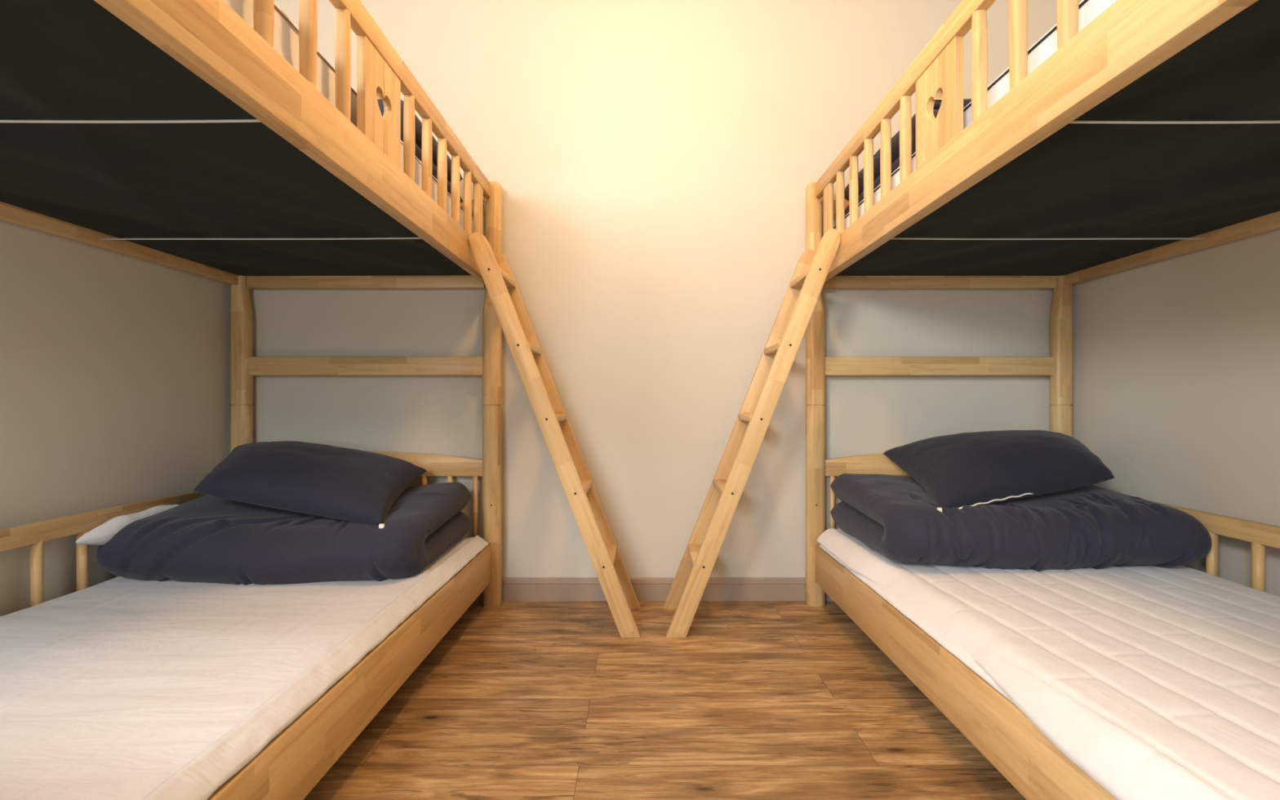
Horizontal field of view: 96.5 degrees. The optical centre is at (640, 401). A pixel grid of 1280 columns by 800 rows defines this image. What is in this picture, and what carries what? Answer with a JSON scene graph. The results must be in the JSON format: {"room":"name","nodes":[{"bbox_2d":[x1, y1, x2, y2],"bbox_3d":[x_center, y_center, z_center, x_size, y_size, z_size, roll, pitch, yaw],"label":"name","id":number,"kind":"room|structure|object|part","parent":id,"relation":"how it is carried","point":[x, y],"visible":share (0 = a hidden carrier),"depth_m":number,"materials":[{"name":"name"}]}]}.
{"room":"dormitory","nodes":[
{"label":"dormitory","id":0,"kind":"room"},
{"bbox_2d":[0,219,231,616],"bbox_3d":[-1.808,-0.530,0.539,0.080,2.900,3.878,0,0,0],"label":"wall","id":1,"kind":"structure","parent":0,"point":[115,367],"depth_m":1.85,"materials":[{"name":"paint"}]},
{"bbox_2d":[249,0,1057,577],"bbox_3d":[0.038,-0.530,2.518,3.773,2.900,0.080,0,0,0],"label":"wall","id":2,"kind":"structure","parent":0,"point":[654,162],"depth_m":2.48,"materials":[{"name":"paint"}]},
{"bbox_2d":[475,577,833,600],"bbox_3d":[0.038,0.811,2.471,3.587,0.098,0.013,0,0,0],"label":"baseboard","id":3,"kind":"structure","parent":2,"relation":"attached to","point":[513,588],"depth_m":2.46,"materials":[{"name":"beige wood"}]},
{"bbox_2d":[303,600,1026,799],"bbox_3d":[0.038,0.890,0.539,3.613,0.060,3.878,0,0,0],"label":"floor","id":4,"kind":"structure","parent":0,"point":[517,700],"depth_m":1.56,"materials":[{"name":"brown wood"}]},
{"bbox_2d":[0,0,502,799],"bbox_3d":[-1.172,-0.035,1.432,1.149,1.790,2.045,0,0,1],"label":"bunk bed","id":5,"kind":"object","parent":4,"relation":"on","point":[173,134],"visible":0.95,"depth_m":1.39,"materials":[{"name":"brown wood"}]},
{"bbox_3d":[-1.707,0.369,1.437,0.026,0.058,1.925,0,0,1],"label":"guard rail","id":6,"kind":"part","parent":5,"relation":"part of","materials":[{"name":"brown wood"}]},
{"bbox_3d":[-1.717,-0.555,1.437,0.035,0.126,1.925,0,0,1],"label":"rail","id":7,"kind":"part","parent":5,"relation":"part of","materials":[{"name":"brown wood"}]},
{"bbox_3d":[-1.191,-0.511,1.039,1.026,0.007,0.008,0,0,0],"label":"cord","id":8,"kind":"part","parent":5,"relation":"part of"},
{"bbox_3d":[-1.697,-0.035,2.429,0.081,1.790,0.060,0,0,1],"label":"post","id":9,"kind":"part","parent":5,"relation":"part of","materials":[{"name":"brown wood"}]},
{"bbox_2d":[0,504,488,799],"bbox_3d":[-1.165,0.518,1.431,1.070,0.324,1.913,0,0,0],"label":"mattress","id":10,"kind":"object","parent":5,"relation":"on","point":[120,687],"visible":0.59,"depth_m":1.19,"materials":[{"name":"white fabric"}]},
{"bbox_2d":[96,481,471,585],"bbox_3d":[-1.198,0.460,2.044,0.996,0.272,0.640,0,0,0],"label":"duvet","id":11,"kind":"object","parent":10,"relation":"on","point":[206,539],"visible":0.84,"depth_m":1.77,"materials":[{"name":"blue fabric"}]},
{"bbox_2d":[192,440,426,528],"bbox_3d":[-1.238,0.278,2.061,0.876,0.257,0.538,0,0,0],"label":"pillow","id":12,"kind":"object","parent":11,"relation":"on","point":[322,480],"visible":1,"depth_m":1.90,"materials":[{"name":"blue fabric"}]},
{"bbox_3d":[-1.185,-0.511,1.790,1.026,0.007,0.008,0,0,0],"label":"cord","id":13,"kind":"part","parent":5,"relation":"part of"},
{"bbox_3d":[-0.656,-0.559,1.427,0.042,0.118,1.925,0,0,1],"label":"rail","id":14,"kind":"part","parent":5,"relation":"part of","materials":[{"name":"brown wood"}]},
{"bbox_2d":[222,0,473,233],"bbox_3d":[-1.194,-0.668,1.431,1.009,0.209,1.919,0,0,0],"label":"mattress","id":15,"kind":"object","parent":5,"relation":"on","point":[286,36],"visible":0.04,"depth_m":1.16,"materials":[{"name":"white fabric"}]},
{"bbox_2d":[377,99,462,202],"bbox_3d":[-1.167,-0.881,2.051,0.865,0.208,0.617,0,0,0],"label":"duvet","id":16,"kind":"object","parent":15,"relation":"on","point":[418,124],"visible":0.02,"depth_m":1.93,"materials":[{"name":"blue fabric"}]},
{"bbox_3d":[-0.655,0.676,1.427,0.040,0.157,1.925,0,0,1],"label":"rail","id":17,"kind":"part","parent":5,"relation":"part of","materials":[{"name":"brown wood"}]},
{"bbox_3d":[-1.163,-0.152,2.425,0.995,0.080,0.026,0,0,1],"label":"rail","id":18,"kind":"part","parent":5,"relation":"part of","materials":[{"name":"brown wood"}]},
{"bbox_3d":[-1.163,-0.511,2.423,1.007,0.058,0.029,0,0,1],"label":"rail","id":19,"kind":"part","parent":5,"relation":"part of","materials":[{"name":"brown wood"}]},
{"bbox_3d":[-0.651,-0.886,1.427,0.028,0.061,1.921,0,0,1],"label":"guard rail","id":20,"kind":"part","parent":5,"relation":"part of","materials":[{"name":"brown wood"}]},
{"bbox_3d":[-1.163,0.263,2.425,0.995,0.103,0.026,0,0,1],"label":"arched rail","id":21,"kind":"part","parent":5,"relation":"part of","materials":[{"name":"brown wood"}]},
{"bbox_3d":[-1.163,-0.825,2.425,0.995,0.060,0.026,0,0,1],"label":"rail","id":22,"kind":"part","parent":5,"relation":"part of","materials":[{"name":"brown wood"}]},
{"bbox_3d":[-0.629,-0.035,2.420,0.081,1.790,0.060,0,0,1],"label":"post","id":23,"kind":"part","parent":5,"relation":"part of","materials":[{"name":"brown wood"}]},
{"bbox_2d":[468,232,640,637],"bbox_3d":[-0.314,0.120,2.235,0.629,1.479,0.312,0,0,0],"label":"ladder","id":24,"kind":"object","parent":4,"relation":"on","point":[495,272],"visible":1,"depth_m":2.08,"materials":[{"name":"brown wood"}]},
{"bbox_2d":[662,228,840,637],"bbox_3d":[0.411,0.114,2.235,0.637,1.492,0.312,0,0,0],"label":"ladder","id":25,"kind":"object","parent":4,"relation":"on","point":[811,273],"visible":1,"depth_m":2.08,"materials":[{"name":"brown wood"}]},
{"bbox_2d":[805,0,1279,799],"bbox_3d":[1.264,-0.035,1.433,1.125,1.790,2.045,0,0,0],"label":"bunk bed","id":26,"kind":"object","parent":4,"relation":"on","point":[1150,134],"visible":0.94,"depth_m":1.42,"materials":[{"name":"brown wood"}]},
{"bbox_3d":[0.743,-0.035,2.425,0.081,1.790,0.060,0,0,0],"label":"post","id":27,"kind":"part","parent":26,"relation":"part of","materials":[{"name":"brown wood"}]},
{"bbox_3d":[1.264,-0.825,2.425,0.971,0.060,0.026,0,0,0],"label":"rail","id":28,"kind":"part","parent":26,"relation":"part of","materials":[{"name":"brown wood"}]},
{"bbox_3d":[1.264,0.263,2.425,0.971,0.103,0.026,0,0,0],"label":"arched rail","id":29,"kind":"part","parent":26,"relation":"part of","materials":[{"name":"brown wood"}]},
{"bbox_3d":[0.746,-0.886,1.433,0.028,0.061,1.921,0,0,0],"label":"guard rail","id":30,"kind":"part","parent":26,"relation":"part of","materials":[{"name":"brown wood"}]},
{"bbox_3d":[1.264,-0.511,2.424,0.983,0.058,0.029,0,0,0],"label":"rail","id":31,"kind":"part","parent":26,"relation":"part of","materials":[{"name":"brown wood"}]},
{"bbox_3d":[1.264,-0.152,2.425,0.971,0.080,0.026,0,0,0],"label":"rail","id":32,"kind":"part","parent":26,"relation":"part of","materials":[{"name":"brown wood"}]},
{"bbox_3d":[0.750,0.676,1.433,0.040,0.157,1.925,0,0,0],"label":"rail","id":33,"kind":"part","parent":26,"relation":"part of","materials":[{"name":"brown wood"}]},
{"bbox_2d":[833,0,1116,230],"bbox_3d":[1.276,-0.642,1.431,1.005,0.156,1.921,0,0,0],"label":"mattress","id":34,"kind":"object","parent":26,"relation":"on","point":[1042,50],"visible":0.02,"depth_m":1.14,"materials":[{"name":"white fabric"}]},
{"bbox_2d":[844,109,938,215],"bbox_3d":[1.245,-0.816,2.022,0.830,0.191,0.677,0,0,0],"label":"duvet","id":35,"kind":"object","parent":34,"relation":"on","point":[895,139],"visible":0.05,"depth_m":1.93,"materials":[{"name":"blue fabric"}]},
{"bbox_2d":[873,98,971,157],"bbox_3d":[1.235,-0.996,2.090,0.630,0.110,0.460,0,0,0],"label":"pillow","id":36,"kind":"object","parent":35,"relation":"on","point":[966,101],"visible":0.02,"depth_m":1.88,"materials":[{"name":"blue fabric"}]},
{"bbox_3d":[0.751,-0.559,1.433,0.042,0.118,1.925,0,0,0],"label":"rail","id":37,"kind":"part","parent":26,"relation":"part of","materials":[{"name":"brown wood"}]},
{"bbox_2d":[816,528,1279,799],"bbox_3d":[1.226,0.597,1.430,1.012,0.160,1.925,0,0,0],"label":"mattress","id":38,"kind":"object","parent":26,"relation":"on","point":[1157,682],"visible":0.7,"depth_m":1.19,"materials":[{"name":"white fabric"}]},
{"bbox_2d":[830,473,1211,571],"bbox_3d":[1.254,0.416,2.031,0.941,0.255,0.666,0,0,0],"label":"duvet","id":39,"kind":"object","parent":38,"relation":"on","point":[1096,527],"visible":0.8,"depth_m":1.75,"materials":[{"name":"blue fabric"}]},
{"bbox_2d":[882,430,1114,512],"bbox_3d":[1.367,0.236,2.062,0.865,0.258,0.536,0,0,0],"label":"pillow","id":40,"kind":"object","parent":39,"relation":"on","point":[973,468],"visible":1,"depth_m":1.93,"materials":[{"name":"blue fabric"}]},
{"bbox_3d":[1.276,-0.511,1.790,1.011,0.007,0.008,0,0,0],"label":"cord","id":41,"kind":"part","parent":26,"relation":"part of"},
{"bbox_3d":[1.786,-0.035,2.425,0.081,1.790,0.060,0,0,0],"label":"post","id":42,"kind":"part","parent":26,"relation":"part of","materials":[{"name":"brown wood"}]},
{"bbox_3d":[1.798,-0.555,1.433,0.035,0.126,1.925,0,0,0],"label":"rail","id":43,"kind":"part","parent":26,"relation":"part of","materials":[{"name":"brown wood"}]},
{"bbox_3d":[1.276,-0.511,1.039,1.011,0.007,0.008,0,0,1],"label":"cord","id":44,"kind":"part","parent":26,"relation":"part of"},
{"bbox_3d":[1.739,0.369,1.433,0.026,0.058,1.925,0,0,0],"label":"guard rail","id":45,"kind":"part","parent":26,"relation":"part of","materials":[{"name":"brown wood"}]},
{"bbox_2d":[1071,0,1279,596],"bbox_3d":[1.885,-0.530,0.539,0.080,2.900,3.878,0,0,0],"label":"wall","id":46,"kind":"structure","parent":0,"point":[1176,359],"depth_m":1.90,"materials":[{"name":"paint"}]}
]}

